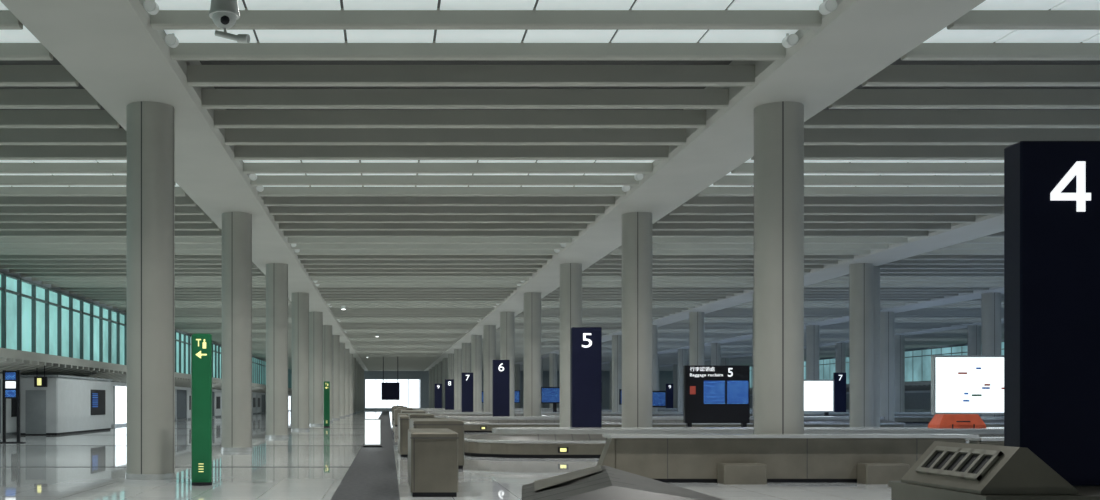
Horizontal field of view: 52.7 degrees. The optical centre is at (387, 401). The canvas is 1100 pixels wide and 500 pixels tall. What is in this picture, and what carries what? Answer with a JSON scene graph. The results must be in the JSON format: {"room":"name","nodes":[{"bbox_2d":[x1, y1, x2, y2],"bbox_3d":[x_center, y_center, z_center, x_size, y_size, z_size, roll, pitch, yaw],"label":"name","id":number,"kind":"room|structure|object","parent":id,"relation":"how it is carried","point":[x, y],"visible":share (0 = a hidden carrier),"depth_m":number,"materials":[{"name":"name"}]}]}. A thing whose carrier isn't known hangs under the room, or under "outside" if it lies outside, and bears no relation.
{"room":"airport terminal","nodes":[
{"label":"airport terminal","id":0,"kind":"room"},
{"bbox_2d":[0,269,291,435],"bbox_3d":[-17.600,-2.755,104.500,2.000,8.750,233.000,0,0,0],"label":"wall","id":1,"kind":"structure","parent":0,"point":[28,363],"depth_m":59.39,"materials":[{"name":"glass"}]},
{"bbox_2d":[34,366,47,386],"bbox_3d":[-16.850,-1.330,52.995,0.600,1.200,0.170,0,0,0],"label":"exit sign","id":2,"kind":"object","parent":1,"relation":"attached to","point":[38,381],"visible":0.92,"depth_m":52.92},
{"bbox_2d":[0,379,290,436],"bbox_3d":[-18.197,0.275,111.875,0.195,2.690,183.750,0,0,0],"label":"door","id":3,"kind":"structure","parent":1,"relation":"in","point":[118,393],"depth_m":75.63,"materials":[{"name":"white paint"}]},
{"bbox_2d":[0,271,291,387],"bbox_3d":[-18.300,-4.230,104.500,0.280,3.800,233.000,0,0,0],"label":"window","id":4,"kind":"structure","parent":1,"relation":"in","point":[34,317],"depth_m":62.72,"materials":[{"name":"teal glass"}]},
{"bbox_2d":[435,384,441,407],"bbox_3d":[6.450,-0.777,140.045,0.930,3.145,0.290,0,0,0],"label":"number sign","id":5,"kind":"object","parent":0,"point":[438,387],"depth_m":139.89,"materials":[{"name":"metal"}]},
{"bbox_2d":[445,379,453,409],"bbox_3d":[6.400,-0.777,113.645,0.930,3.145,0.290,0,0,0],"label":"number sign","id":6,"kind":"object","parent":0,"point":[449,383],"depth_m":113.51,"materials":[{"name":"metal"}]},
{"bbox_2d":[0,410,928,499],"bbox_3d":[20.350,1.770,104.500,83.300,0.300,233.000,0,0,0],"label":"floor","id":7,"kind":"structure","parent":0,"point":[311,464],"depth_m":25.83,"materials":[{"name":"tile"}]},
{"bbox_2d":[0,370,25,442],"bbox_3d":[-14.900,0.180,43.200,1.000,2.880,0.400,0,0,0],"label":"screen totem","id":8,"kind":"object","parent":7,"relation":"on","point":[10,380],"visible":0.96,"depth_m":43.14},
{"bbox_2d":[20,375,112,434],"bbox_3d":[-17.105,0.145,58.750,1.930,2.950,10.620,0,0,0],"label":"booth","id":9,"kind":"object","parent":7,"relation":"on","point":[69,404],"visible":0.94,"depth_m":54.69,"materials":[{"name":"white paint"}]},
{"bbox_2d":[125,101,175,479],"bbox_3d":[-5.040,-2.325,23.200,1.060,7.890,1.060,0,0,0],"label":"column","id":10,"kind":"structure","parent":7,"relation":"on","point":[150,125],"depth_m":22.77,"materials":[{"name":"concrete"}]},
{"bbox_2d":[191,334,211,485],"bbox_3d":[-3.632,0.145,21.300,0.405,2.950,0.400,0,0,0],"label":"direction sign","id":11,"kind":"object","parent":7,"relation":"on","point":[201,344],"visible":1,"depth_m":21.21,"materials":[{"name":"metal"}]},
{"bbox_2d":[221,212,252,450],"bbox_3d":[-5.040,-2.325,36.400,1.060,7.890,1.060,0,0,0],"label":"column","id":12,"kind":"structure","parent":7,"relation":"on","point":[236,226],"depth_m":35.96,"materials":[{"name":"concrete"}]},
{"bbox_2d":[111,411,381,428],"bbox_3d":[-9.625,1.617,106.380,17.350,0.005,184.960,0,0,0],"label":"trim","id":13,"kind":"structure","parent":7,"relation":"on","point":[288,411],"depth_m":66.70,"materials":[{"name":"metal"}]},
{"bbox_2d":[265,263,288,437],"bbox_3d":[-5.040,-2.325,49.600,1.060,7.890,1.060,0,0,0],"label":"column","id":14,"kind":"structure","parent":7,"relation":"on","point":[276,273],"depth_m":49.17,"materials":[{"name":"concrete"}]},
{"bbox_2d":[291,292,309,429],"bbox_3d":[-5.040,-2.325,62.800,1.060,7.890,1.060,0,0,0],"label":"column","id":15,"kind":"structure","parent":7,"relation":"on","point":[300,300],"depth_m":62.37,"materials":[{"name":"concrete"}]},
{"bbox_2d":[309,312,322,424],"bbox_3d":[-5.040,-2.325,76.000,1.060,7.890,1.060,0,0,0],"label":"column","id":16,"kind":"structure","parent":7,"relation":"on","point":[315,318],"depth_m":75.56,"materials":[{"name":"concrete"}]},
{"bbox_2d":[324,381,329,426],"bbox_3d":[-3.953,0.145,70.500,0.405,2.950,0.400,0,0,0],"label":"direction sign","id":17,"kind":"object","parent":7,"relation":"on","point":[326,383],"visible":0.88,"depth_m":70.41,"materials":[{"name":"metal"}]},
{"bbox_2d":[323,325,332,421],"bbox_3d":[-5.040,-2.325,89.200,1.060,7.890,1.060,0,0,0],"label":"column","id":18,"kind":"structure","parent":7,"relation":"on","point":[327,329],"depth_m":88.75,"materials":[{"name":"concrete"}]},
{"bbox_2d":[332,335,339,418],"bbox_3d":[-5.040,-2.325,102.400,1.060,7.890,1.060,0,0,0],"label":"column","id":19,"kind":"structure","parent":7,"relation":"on","point":[335,338],"depth_m":101.92,"materials":[{"name":"concrete"}]},
{"bbox_2d":[340,343,344,416],"bbox_3d":[-5.040,-2.325,115.600,1.060,7.890,1.060,0,0,0],"label":"column","id":20,"kind":"structure","parent":7,"relation":"on","point":[342,345],"depth_m":115.16,"materials":[{"name":"concrete"}]},
{"bbox_2d":[345,349,349,415],"bbox_3d":[-5.040,-2.325,128.800,1.060,7.890,1.060,0,0,0],"label":"column","id":21,"kind":"structure","parent":7,"relation":"on","point":[347,351],"depth_m":128.37,"materials":[{"name":"concrete"}]},
{"bbox_2d":[350,354,352,414],"bbox_3d":[-5.040,-2.325,142.000,1.060,7.890,1.060,0,0,0],"label":"column","id":22,"kind":"structure","parent":7,"relation":"on","point":[351,355],"depth_m":141.61,"materials":[{"name":"concrete"}]},
{"bbox_2d":[353,358,355,412],"bbox_3d":[-5.040,-2.325,155.200,1.060,7.890,1.060,0,0,0],"label":"column","id":23,"kind":"structure","parent":7,"relation":"on","point":[354,359],"depth_m":154.81,"materials":[{"name":"concrete"}]},
{"bbox_2d":[356,361,358,412],"bbox_3d":[-5.040,-2.325,168.400,1.060,7.890,1.060,0,0,0],"label":"column","id":24,"kind":"structure","parent":7,"relation":"on","point":[357,362],"depth_m":168.04,"materials":[{"name":"concrete"}]},
{"bbox_2d":[359,364,360,411],"bbox_3d":[-5.040,-2.325,181.600,1.060,7.890,1.060,0,0,0],"label":"column","id":25,"kind":"structure","parent":7,"relation":"on","point":[359,364],"depth_m":181.28,"materials":[{"name":"concrete"}]},
{"bbox_2d":[361,367,362,410],"bbox_3d":[-5.040,-2.325,194.800,1.060,7.890,1.060,0,0,0],"label":"column","id":26,"kind":"structure","parent":7,"relation":"on","point":[361,367],"depth_m":194.51,"materials":[{"name":"concrete"}]},
{"bbox_2d":[363,369,363,410],"bbox_3d":[-5.040,-2.325,208.000,1.060,7.890,1.060,0,0,0],"label":"column","id":27,"kind":"structure","parent":7,"relation":"on","point":[363,369],"depth_m":207.66,"materials":[{"name":"concrete"}]},
{"bbox_2d":[331,410,399,499],"bbox_3d":[-0.375,1.617,100.500,1.150,0.006,225.000,0,0,0],"label":"walkway","id":28,"kind":"structure","parent":7,"relation":"on","point":[372,475],"depth_m":24.31,"materials":[{"name":"stone"}]},
{"bbox_2d":[363,419,381,446],"bbox_3d":[-0.550,1.114,39.060,0.660,1.000,0.320,0,0,0],"label":"sign","id":29,"kind":"object","parent":28,"relation":"on","point":[372,427],"visible":1,"depth_m":38.99,"materials":[{"name":"metal"}]},
{"bbox_2d":[394,409,405,425],"bbox_3d":[0.875,1.070,75.794,0.870,1.100,4.012,0,0,0],"label":"base cabinet","id":30,"kind":"object","parent":7,"relation":"on","point":[396,411],"visible":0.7,"depth_m":73.81,"materials":[{"name":"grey metal"}]},
{"bbox_2d":[398,413,407,436],"bbox_3d":[0.875,1.070,49.394,0.870,1.100,4.012,0,0,0],"label":"base cabinet","id":31,"kind":"object","parent":7,"relation":"on","point":[398,413],"visible":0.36,"depth_m":47.42,"materials":[{"name":"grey metal"}]},
{"bbox_2d":[399,415,409,456],"bbox_3d":[0.485,1.020,33.994,0.290,1.200,4.012,0,0,0],"label":"cabinet","id":32,"kind":"object","parent":7,"relation":"on","point":[403,419],"visible":0.93,"depth_m":32.00,"materials":[{"name":"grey metal"}]},
{"bbox_2d":[401,410,424,412],"bbox_3d":[1.300,1.040,57.894,1.220,1.160,5.012,0,0,0],"label":"base cabinet","id":33,"kind":"object","parent":7,"relation":"on","point":[402,411],"visible":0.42,"depth_m":55.40,"materials":[{"name":"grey metal"}]},
{"bbox_2d":[408,413,433,427],"bbox_3d":[1.250,1.040,41.994,0.920,1.160,4.012,0,0,0],"label":"base cabinet","id":34,"kind":"object","parent":7,"relation":"on","point":[410,415],"visible":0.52,"depth_m":40.00,"materials":[{"name":"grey metal"}]},
{"bbox_2d":[429,369,431,407],"bbox_3d":[8.300,-2.325,208.000,1.060,7.890,1.060,0,0,0],"label":"column","id":35,"kind":"structure","parent":7,"relation":"on","point":[430,370],"depth_m":207.56,"materials":[{"name":"concrete"}]},
{"bbox_2d":[408,428,457,496],"bbox_3d":[0.795,1.070,20.044,0.830,1.100,2.912,0,0,0],"label":"base cabinet","id":36,"kind":"object","parent":7,"relation":"on","point":[432,452],"visible":1,"depth_m":18.60,"materials":[{"name":"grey metal"}]},
{"bbox_2d":[432,367,434,407],"bbox_3d":[8.300,-2.325,194.800,1.060,7.890,1.060,0,0,0],"label":"column","id":37,"kind":"structure","parent":7,"relation":"on","point":[433,368],"depth_m":194.36,"materials":[{"name":"concrete"}]},
{"bbox_2d":[435,364,438,383],"bbox_3d":[8.300,-2.325,181.600,1.060,7.890,1.060,0,0,0],"label":"column","id":38,"kind":"structure","parent":7,"relation":"on","point":[436,365],"depth_m":181.15,"materials":[{"name":"concrete"}]},
{"bbox_2d":[410,418,464,468],"bbox_3d":[1.235,1.040,28.644,1.250,1.160,4.312,0,0,0],"label":"base cabinet","id":39,"kind":"object","parent":7,"relation":"on","point":[455,425],"visible":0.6,"depth_m":26.50,"materials":[{"name":"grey metal"}]},
{"bbox_2d":[439,361,442,407],"bbox_3d":[8.300,-2.325,168.400,1.060,7.890,1.060,0,0,0],"label":"column","id":40,"kind":"structure","parent":7,"relation":"on","point":[440,362],"depth_m":167.92,"materials":[{"name":"concrete"}]},
{"bbox_2d":[443,358,447,407],"bbox_3d":[8.300,-2.325,155.200,1.060,7.890,1.060,0,0,0],"label":"column","id":41,"kind":"structure","parent":7,"relation":"on","point":[445,360],"depth_m":154.81,"materials":[{"name":"concrete"}]},
{"bbox_2d":[448,354,453,378],"bbox_3d":[8.300,-2.325,142.000,1.060,7.890,1.060,0,0,0],"label":"column","id":42,"kind":"structure","parent":7,"relation":"on","point":[450,356],"depth_m":141.54,"materials":[{"name":"concrete"}]},
{"bbox_2d":[454,349,461,409],"bbox_3d":[8.300,-2.325,128.800,1.060,7.890,1.060,0,0,0],"label":"column","id":43,"kind":"structure","parent":7,"relation":"on","point":[457,352],"depth_m":128.36,"materials":[{"name":"concrete"}]},
{"bbox_2d":[462,343,470,372],"bbox_3d":[8.300,-2.325,115.600,1.060,7.890,1.060,0,0,0],"label":"column","id":44,"kind":"structure","parent":7,"relation":"on","point":[466,347],"depth_m":115.16,"materials":[{"name":"concrete"}]},
{"bbox_2d":[471,335,481,411],"bbox_3d":[8.300,-2.325,102.400,1.060,7.890,1.060,0,0,0],"label":"column","id":45,"kind":"structure","parent":7,"relation":"on","point":[476,340],"depth_m":101.95,"materials":[{"name":"concrete"}]},
{"bbox_2d":[413,408,559,409],"bbox_3d":[15.200,1.210,139.240,26.060,0.820,4.380,0,0,0],"label":"carousel","id":46,"kind":"object","parent":7,"relation":"on","point":[413,408],"visible":0.09,"depth_m":138.09},
{"bbox_2d":[483,325,495,411],"bbox_3d":[8.300,-2.325,89.200,1.060,7.890,1.060,0,0,0],"label":"column","id":47,"kind":"structure","parent":7,"relation":"on","point":[489,331],"depth_m":88.75,"materials":[{"name":"concrete"}]},
{"bbox_2d":[500,312,514,415],"bbox_3d":[8.300,-2.325,76.000,1.060,7.890,1.060,0,0,0],"label":"column","id":48,"kind":"structure","parent":7,"relation":"on","point":[507,319],"depth_m":75.60,"materials":[{"name":"concrete"}]},
{"bbox_2d":[515,364,519,407],"bbox_3d":[21.500,-2.325,181.600,1.060,7.890,1.060,0,0,0],"label":"column","id":49,"kind":"structure","parent":7,"relation":"on","point":[517,366],"depth_m":181.12,"materials":[{"name":"concrete"}]},
{"bbox_2d":[423,410,611,412],"bbox_3d":[15.200,1.210,112.840,26.060,0.820,4.380,0,0,0],"label":"carousel","id":50,"kind":"object","parent":7,"relation":"on","point":[426,411],"visible":0.13,"depth_m":111.70},
{"bbox_2d":[515,390,519,402],"bbox_3d":[13.000,0.170,120.000,3.000,2.900,0.500,0,0,0],"label":"kiosk","id":51,"kind":"object","parent":7,"relation":"on","point":[517,392],"visible":0.18,"depth_m":119.83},
{"bbox_2d":[524,292,540,415],"bbox_3d":[8.300,-2.325,62.800,1.060,7.890,1.060,0,0,0],"label":"column","id":52,"kind":"structure","parent":7,"relation":"on","point":[532,301],"depth_m":62.37,"materials":[{"name":"concrete"}]},
{"bbox_2d":[541,358,542,407],"bbox_3d":[21.500,-2.325,155.200,1.060,7.890,1.060,0,0,0],"label":"column","id":53,"kind":"structure","parent":7,"relation":"on","point":[541,358],"depth_m":154.85,"materials":[{"name":"concrete"}]},
{"bbox_2d":[541,387,559,411],"bbox_3d":[14.200,0.170,93.000,2.400,2.900,0.500,0,0,0],"label":"kiosk","id":54,"kind":"object","parent":7,"relation":"on","point":[548,394],"visible":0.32,"depth_m":92.83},
{"bbox_2d":[549,354,556,407],"bbox_3d":[21.500,-2.325,142.000,1.060,7.890,1.060,0,0,0],"label":"column","id":55,"kind":"structure","parent":7,"relation":"on","point":[552,357],"depth_m":141.61,"materials":[{"name":"concrete"}]},
{"bbox_2d":[428,412,682,417],"bbox_3d":[15.200,1.210,86.440,26.060,0.820,4.380,0,0,0],"label":"carousel","id":56,"kind":"object","parent":7,"relation":"on","point":[436,414],"visible":0.23,"depth_m":85.24},
{"bbox_2d":[560,263,581,426],"bbox_3d":[8.300,-2.325,49.600,1.060,7.890,1.060,0,0,0],"label":"column","id":57,"kind":"structure","parent":7,"relation":"on","point":[570,273],"depth_m":49.18,"materials":[{"name":"concrete"}]},
{"bbox_2d":[610,361,611,409],"bbox_3d":[34.700,-2.325,168.400,1.060,7.890,1.060,0,0,0],"label":"column","id":58,"kind":"structure","parent":7,"relation":"on","point":[610,361],"depth_m":168.09,"materials":[{"name":"concrete"}]},
{"bbox_2d":[612,335,621,411],"bbox_3d":[21.500,-2.325,102.400,1.060,7.890,1.060,0,0,0],"label":"column","id":59,"kind":"structure","parent":7,"relation":"on","point":[616,339],"depth_m":101.97,"materials":[{"name":"concrete"}]},
{"bbox_2d":[619,389,621,404],"bbox_3d":[21.000,0.270,92.000,3.000,2.700,0.500,0,0,0],"label":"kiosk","id":60,"kind":"object","parent":7,"relation":"on","point":[620,390],"visible":0.18,"depth_m":91.86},
{"bbox_2d":[622,212,651,426],"bbox_3d":[8.300,-2.325,36.400,1.060,7.890,1.060,0,0,0],"label":"column","id":61,"kind":"structure","parent":7,"relation":"on","point":[636,226],"depth_m":35.96,"materials":[{"name":"concrete"}]},
{"bbox_2d":[652,325,657,411],"bbox_3d":[21.500,-2.325,89.200,1.060,7.890,1.060,0,0,0],"label":"column","id":62,"kind":"structure","parent":7,"relation":"on","point":[654,327],"depth_m":88.75,"materials":[{"name":"concrete"}]},
{"bbox_2d":[658,354,658,407],"bbox_3d":[34.700,-2.325,142.000,1.060,7.890,1.060,0,0,0],"label":"column","id":63,"kind":"structure","parent":7,"relation":"on","point":[658,354],"depth_m":141.72,"materials":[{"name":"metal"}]},
{"bbox_2d":[652,391,666,406],"bbox_3d":[15.600,0.470,66.000,2.400,2.300,0.500,0,0,0],"label":"kiosk","id":64,"kind":"object","parent":7,"relation":"on","point":[659,398],"visible":0.18,"depth_m":65.82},
{"bbox_2d":[673,364,677,407],"bbox_3d":[47.900,-2.325,181.600,1.060,7.890,1.060,0,0,0],"label":"column","id":65,"kind":"structure","parent":7,"relation":"on","point":[675,366],"depth_m":181.17,"materials":[{"name":"concrete"}]},
{"bbox_2d":[446,416,905,432],"bbox_3d":[15.200,1.210,60.040,26.060,0.820,4.380,0,0,0],"label":"carousel","id":66,"kind":"object","parent":7,"relation":"on","point":[473,424],"visible":0.38,"depth_m":58.23},
{"bbox_2d":[678,349,686,411],"bbox_3d":[34.700,-2.325,128.800,1.060,7.890,1.060,0,0,0],"label":"column","id":67,"kind":"structure","parent":7,"relation":"on","point":[682,353],"depth_m":128.40,"materials":[{"name":"concrete"}]},
{"bbox_2d":[689,312,703,364],"bbox_3d":[21.500,-2.325,76.000,1.060,7.890,1.060,0,0,0],"label":"column","id":68,"kind":"structure","parent":7,"relation":"on","point":[696,319],"depth_m":75.58,"materials":[{"name":"concrete"}]},
{"bbox_2d":[658,408,751,411],"bbox_3d":[44.500,1.210,139.240,26.060,0.820,4.380,0,0,0],"label":"carousel","id":69,"kind":"object","parent":7,"relation":"on","point":[659,409],"visible":0.02,"depth_m":138.09},
{"bbox_2d":[711,343,720,364],"bbox_3d":[34.700,-2.325,115.600,1.060,7.890,1.060,0,0,0],"label":"column","id":70,"kind":"structure","parent":7,"relation":"on","point":[715,347],"depth_m":115.19,"materials":[{"name":"concrete"}]},
{"bbox_2d":[683,365,749,426],"bbox_3d":[12.000,0.145,39.900,2.350,2.950,0.500,0,0,0],"label":"information board","id":71,"kind":"object","parent":7,"relation":"on","point":[711,393],"visible":1,"depth_m":39.78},
{"bbox_2d":[721,358,728,364],"bbox_3d":[47.900,-2.325,155.200,1.060,7.890,1.060,0,0,0],"label":"column","id":72,"kind":"structure","parent":7,"relation":"on","point":[724,361],"depth_m":154.77,"materials":[{"name":"concrete"}]},
{"bbox_2d":[464,427,1003,457],"bbox_3d":[15.200,1.210,33.640,26.060,0.820,4.380,0,0,0],"label":"carousel","id":73,"kind":"object","parent":7,"relation":"on","point":[503,442],"visible":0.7,"depth_m":32.50},
{"bbox_2d":[928,414,985,427],"bbox_3d":[17.525,0.585,33.610,1.450,0.420,0.779,0,0,0],"label":"suitcase","id":74,"kind":"object","parent":73,"relation":"on","point":[939,420],"visible":0.95,"depth_m":33.34,"materials":[{"name":"plastic"}]},
{"bbox_2d":[752,335,752,415],"bbox_3d":[34.700,-2.325,102.400,1.060,7.890,1.060,0,0,0],"label":"column","id":75,"kind":"structure","parent":7,"relation":"on","point":[752,335],"depth_m":102.47,"materials":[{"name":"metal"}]},
{"bbox_2d":[753,293,753,415],"bbox_3d":[21.500,-2.325,62.800,1.060,7.890,1.060,0,0,0],"label":"column","id":76,"kind":"structure","parent":7,"relation":"on","point":[753,293],"depth_m":62.75,"materials":[{"name":"concrete"}]},
{"bbox_2d":[754,101,803,433],"bbox_3d":[8.300,-2.325,23.200,1.060,7.890,1.060,0,0,0],"label":"column","id":77,"kind":"structure","parent":7,"relation":"on","point":[778,126],"depth_m":22.79,"materials":[{"name":"concrete"}]},
{"bbox_2d":[597,434,978,483],"bbox_3d":[7.950,1.137,21.975,7.600,0.965,1.050,0,0,0],"label":"carousel","id":78,"kind":"object","parent":7,"relation":"on","point":[667,458],"visible":0.82,"depth_m":21.90,"materials":[{"name":"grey metal"}]},
{"bbox_2d":[522,465,1099,499],"bbox_3d":[13.550,1.119,7.075,25.000,1.001,7.850,0,0,0],"label":"carousel","id":79,"kind":"object","parent":7,"relation":"on","point":[598,482],"visible":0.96,"depth_m":9.35},
{"bbox_2d":[901,441,1078,493],"bbox_3d":[5.260,0.562,9.650,0.800,0.385,1.400,0,0,0],"label":"conveyor shroud","id":80,"kind":"object","parent":79,"relation":"on","point":[966,467],"visible":1,"depth_m":9.11,"materials":[{"name":"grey metal"}]},
{"bbox_2d":[806,325,818,379],"bbox_3d":[34.700,-2.325,89.200,1.060,7.890,1.060,0,0,0],"label":"column","id":81,"kind":"structure","parent":7,"relation":"on","point":[812,331],"depth_m":88.77,"materials":[{"name":"concrete"}]},
{"bbox_2d":[804,380,833,415],"bbox_3d":[25.000,0.155,64.115,2.300,2.930,0.270,0,0,0],"label":"billboard","id":82,"kind":"object","parent":7,"relation":"on","point":[818,394],"visible":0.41,"depth_m":63.98,"materials":[{"name":"metal"}]},
{"bbox_2d":[835,343,845,372],"bbox_3d":[47.900,-2.325,115.600,1.060,7.890,1.060,0,0,0],"label":"column","id":83,"kind":"structure","parent":7,"relation":"on","point":[840,348],"depth_m":115.19,"materials":[{"name":"concrete"}]},
{"bbox_2d":[750,410,930,415],"bbox_3d":[44.500,1.210,112.840,26.060,0.820,4.380,0,0,0],"label":"carousel","id":84,"kind":"object","parent":7,"relation":"on","point":[750,410],"visible":0.06,"depth_m":111.64},
{"bbox_2d":[849,263,872,426],"bbox_3d":[21.500,-2.325,49.600,1.060,7.890,1.060,0,0,0],"label":"column","id":85,"kind":"structure","parent":7,"relation":"on","point":[860,274],"depth_m":49.18,"materials":[{"name":"concrete"}]},
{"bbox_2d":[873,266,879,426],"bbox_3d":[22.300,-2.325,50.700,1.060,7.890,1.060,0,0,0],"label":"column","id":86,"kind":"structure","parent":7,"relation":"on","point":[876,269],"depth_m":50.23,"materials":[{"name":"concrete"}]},
{"bbox_2d":[880,312,893,420],"bbox_3d":[34.700,-2.325,76.000,1.060,7.890,1.060,0,0,0],"label":"column","id":87,"kind":"structure","parent":7,"relation":"on","point":[886,318],"depth_m":75.54,"materials":[{"name":"concrete"}]},
{"bbox_2d":[894,335,904,411],"bbox_3d":[47.900,-2.325,102.400,1.060,7.890,1.060,0,0,0],"label":"column","id":88,"kind":"structure","parent":7,"relation":"on","point":[899,340],"depth_m":101.95,"materials":[{"name":"concrete"}]},
{"bbox_2d":[804,412,1003,422],"bbox_3d":[44.500,1.210,86.440,26.060,0.820,4.380,0,0,0],"label":"carousel","id":89,"kind":"object","parent":7,"relation":"on","point":[904,417],"visible":0.13,"depth_m":84.85},
{"bbox_2d":[931,355,1003,414],"bbox_3d":[24.175,-0.120,43.610,4.850,3.480,0.280,0,0,0],"label":"billboard","id":90,"kind":"object","parent":7,"relation":"on","point":[960,384],"visible":0.56,"depth_m":43.48,"materials":[{"name":"backlit translucent plastic"},{"name":"metal frame"}]},
{"bbox_2d":[967,325,980,354],"bbox_3d":[47.900,-2.325,89.200,1.060,7.890,1.060,0,0,0],"label":"column","id":91,"kind":"structure","parent":7,"relation":"on","point":[973,331],"depth_m":88.79,"materials":[{"name":"concrete"}]},
{"bbox_2d":[964,437,1003,445],"bbox_3d":[17.950,1.170,22.150,12.200,0.900,0.700,0,0,0],"label":"metal barrier","id":92,"kind":"object","parent":7,"relation":"on","point":[999,441],"visible":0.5,"depth_m":22.00,"materials":[{"name":"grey metal"}]},
{"bbox_2d":[981,292,1000,415],"bbox_3d":[34.700,-2.325,62.800,1.060,7.890,1.060,0,0,0],"label":"column","id":93,"kind":"structure","parent":7,"relation":"on","point":[990,302],"depth_m":62.38,"materials":[{"name":"concrete"}]},
{"bbox_2d":[980,416,1003,426],"bbox_3d":[44.500,1.210,60.040,26.060,0.820,4.380,0,0,0],"label":"carousel","id":94,"kind":"object","parent":7,"relation":"on","point":[990,421],"visible":0.19,"depth_m":58.95},
{"bbox_2d":[462,373,472,411],"bbox_3d":[6.350,-0.777,87.245,0.930,3.145,0.290,0,0,0],"label":"number sign","id":95,"kind":"object","parent":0,"point":[467,378],"depth_m":87.12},
{"bbox_2d":[492,360,509,415],"bbox_3d":[6.300,-0.777,60.845,0.930,3.145,0.290,0,0,0],"label":"number sign","id":96,"kind":"object","parent":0,"point":[500,368],"depth_m":60.71,"materials":[{"name":"metal"}]},
{"bbox_2d":[0,0,1003,370],"bbox_3d":[21.430,-6.690,104.500,55.140,0.880,233.000,0,0,0],"label":"ceiling beams","id":97,"kind":"structure","parent":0,"point":[112,48],"depth_m":23.85,"materials":[{"name":"concrete"}]},
{"bbox_2d":[143,0,158,14],"bbox_3d":[-3.790,-6.401,17.492,0.200,0.379,0.306,0,0,0],"label":"ceiling spotlight","id":98,"kind":"object","parent":97,"relation":"attached to","point":[150,6],"depth_m":17.36,"materials":[{"name":"metal"}]},
{"bbox_2d":[165,33,178,47],"bbox_3d":[-3.790,-6.401,19.142,0.200,0.379,0.306,0,0,0],"label":"ceiling spotlight","id":99,"kind":"object","parent":97,"relation":"attached to","point":[172,41],"depth_m":19.02,"materials":[{"name":"metal"}]},
{"bbox_2d":[249,174,256,180],"bbox_3d":[-3.790,-6.401,30.692,0.200,0.379,0.306,0,0,0],"label":"ceiling spotlight","id":100,"kind":"object","parent":97,"relation":"attached to","point":[253,177],"depth_m":30.56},
{"bbox_2d":[256,186,263,191],"bbox_3d":[-3.790,-6.401,32.342,0.200,0.379,0.306,0,0,0],"label":"ceiling spotlight","id":101,"kind":"object","parent":97,"relation":"attached to","point":[259,188],"depth_m":32.21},
{"bbox_2d":[364,371,672,409],"bbox_3d":[20.350,-2.755,221.150,83.300,8.750,0.300,0,0,0],"label":"wall","id":102,"kind":"structure","parent":0,"point":[665,377],"depth_m":221.00,"materials":[{"name":"paint"}]},
{"bbox_2d":[365,379,419,407],"bbox_3d":[0.900,-1.680,221.075,11.200,5.800,0.250,0,0,0],"label":"window","id":103,"kind":"structure","parent":102,"relation":"in","point":[409,388],"depth_m":221.11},
{"bbox_2d":[0,0,1099,186],"bbox_3d":[20.350,-6.940,104.500,83.300,0.880,233.000,0,0,0],"label":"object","id":104,"kind":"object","parent":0,"point":[24,35],"depth_m":19.58,"materials":[{"name":"concrete"}]},
{"bbox_2d":[209,0,249,42],"bbox_3d":[-2.164,-5.566,14.950,0.571,1.368,0.420,0,0,0],"label":"dome security camera","id":105,"kind":"object","parent":104,"relation":"attached to","point":[224,14],"visible":1,"depth_m":14.84,"materials":[{"name":"plastic"}]},
{"bbox_2d":[381,357,399,399],"bbox_3d":[0.350,-3.265,150.150,2.500,5.970,0.300,0,0,0],"label":"display board","id":106,"kind":"object","parent":104,"relation":"hanging from","point":[389,390],"visible":1,"depth_m":150.01,"materials":[{"name":"plastic"}]},
{"bbox_2d":[0,8,1099,370],"bbox_3d":[21.850,-6.430,104.050,80.300,0.360,231.280,0,0,0],"label":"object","id":107,"kind":"structure","parent":0,"point":[415,268],"depth_m":29.68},
{"bbox_2d":[571,327,601,426],"bbox_3d":[6.250,-0.777,34.445,0.930,3.145,0.290,0,0,0],"label":"number sign","id":108,"kind":"object","parent":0,"point":[586,342],"depth_m":34.31,"materials":[{"name":"metal"}]},
{"bbox_2d":[622,186,629,191],"bbox_3d":[7.050,-6.401,32.342,0.200,0.379,0.306,0,0,0],"label":"ceiling spotlight","id":109,"kind":"object","parent":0,"point":[624,188],"depth_m":32.21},
{"bbox_2d":[634,174,642,180],"bbox_3d":[7.050,-6.401,30.692,0.200,0.379,0.306,0,0,0],"label":"ceiling spotlight","id":110,"kind":"object","parent":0,"point":[637,177],"depth_m":30.57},
{"bbox_2d":[666,384,672,407],"bbox_3d":[36.100,-0.777,140.045,0.930,3.145,0.290,0,0,0],"label":"number sign","id":111,"kind":"object","parent":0,"point":[669,387],"depth_m":139.89,"materials":[{"name":"blue"}]},
{"bbox_2d":[782,33,798,47],"bbox_3d":[7.050,-6.401,19.142,0.200,0.379,0.306,0,0,0],"label":"ceiling spotlight","id":112,"kind":"object","parent":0,"point":[790,40],"depth_m":19.02,"materials":[{"name":"metal"}]},
{"bbox_2d":[819,0,837,14],"bbox_3d":[7.050,-6.401,17.492,0.200,0.379,0.306,0,0,0],"label":"ceiling spotlight","id":113,"kind":"object","parent":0,"point":[828,6],"depth_m":17.37,"materials":[{"name":"metal"}]},
{"bbox_2d":[833,373,845,411],"bbox_3d":[36.100,-0.777,87.245,0.930,3.145,0.290,0,0,0],"label":"number sign","id":114,"kind":"object","parent":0,"point":[839,379],"depth_m":87.12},
{"bbox_2d":[750,339,1003,409],"bbox_3d":[61.300,-2.755,104.500,2.000,8.750,233.000,0,0,0],"label":"wall","id":115,"kind":"structure","parent":0,"point":[917,394],"depth_m":127.37,"materials":[{"name":"concrete"}]},
{"bbox_2d":[750,341,1003,387],"bbox_3d":[62.040,-4.230,104.500,0.200,3.800,233.000,0,0,0],"label":"window","id":116,"kind":"structure","parent":115,"relation":"in","point":[917,362],"depth_m":128.25,"materials":[{"name":"glass"}]},
{"bbox_2d":[1004,141,1099,484],"bbox_3d":[6.150,-0.800,9.945,0.930,3.100,0.290,0,0,0],"label":"number sign","id":117,"kind":"object","parent":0,"point":[1052,188],"depth_m":9.81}
]}

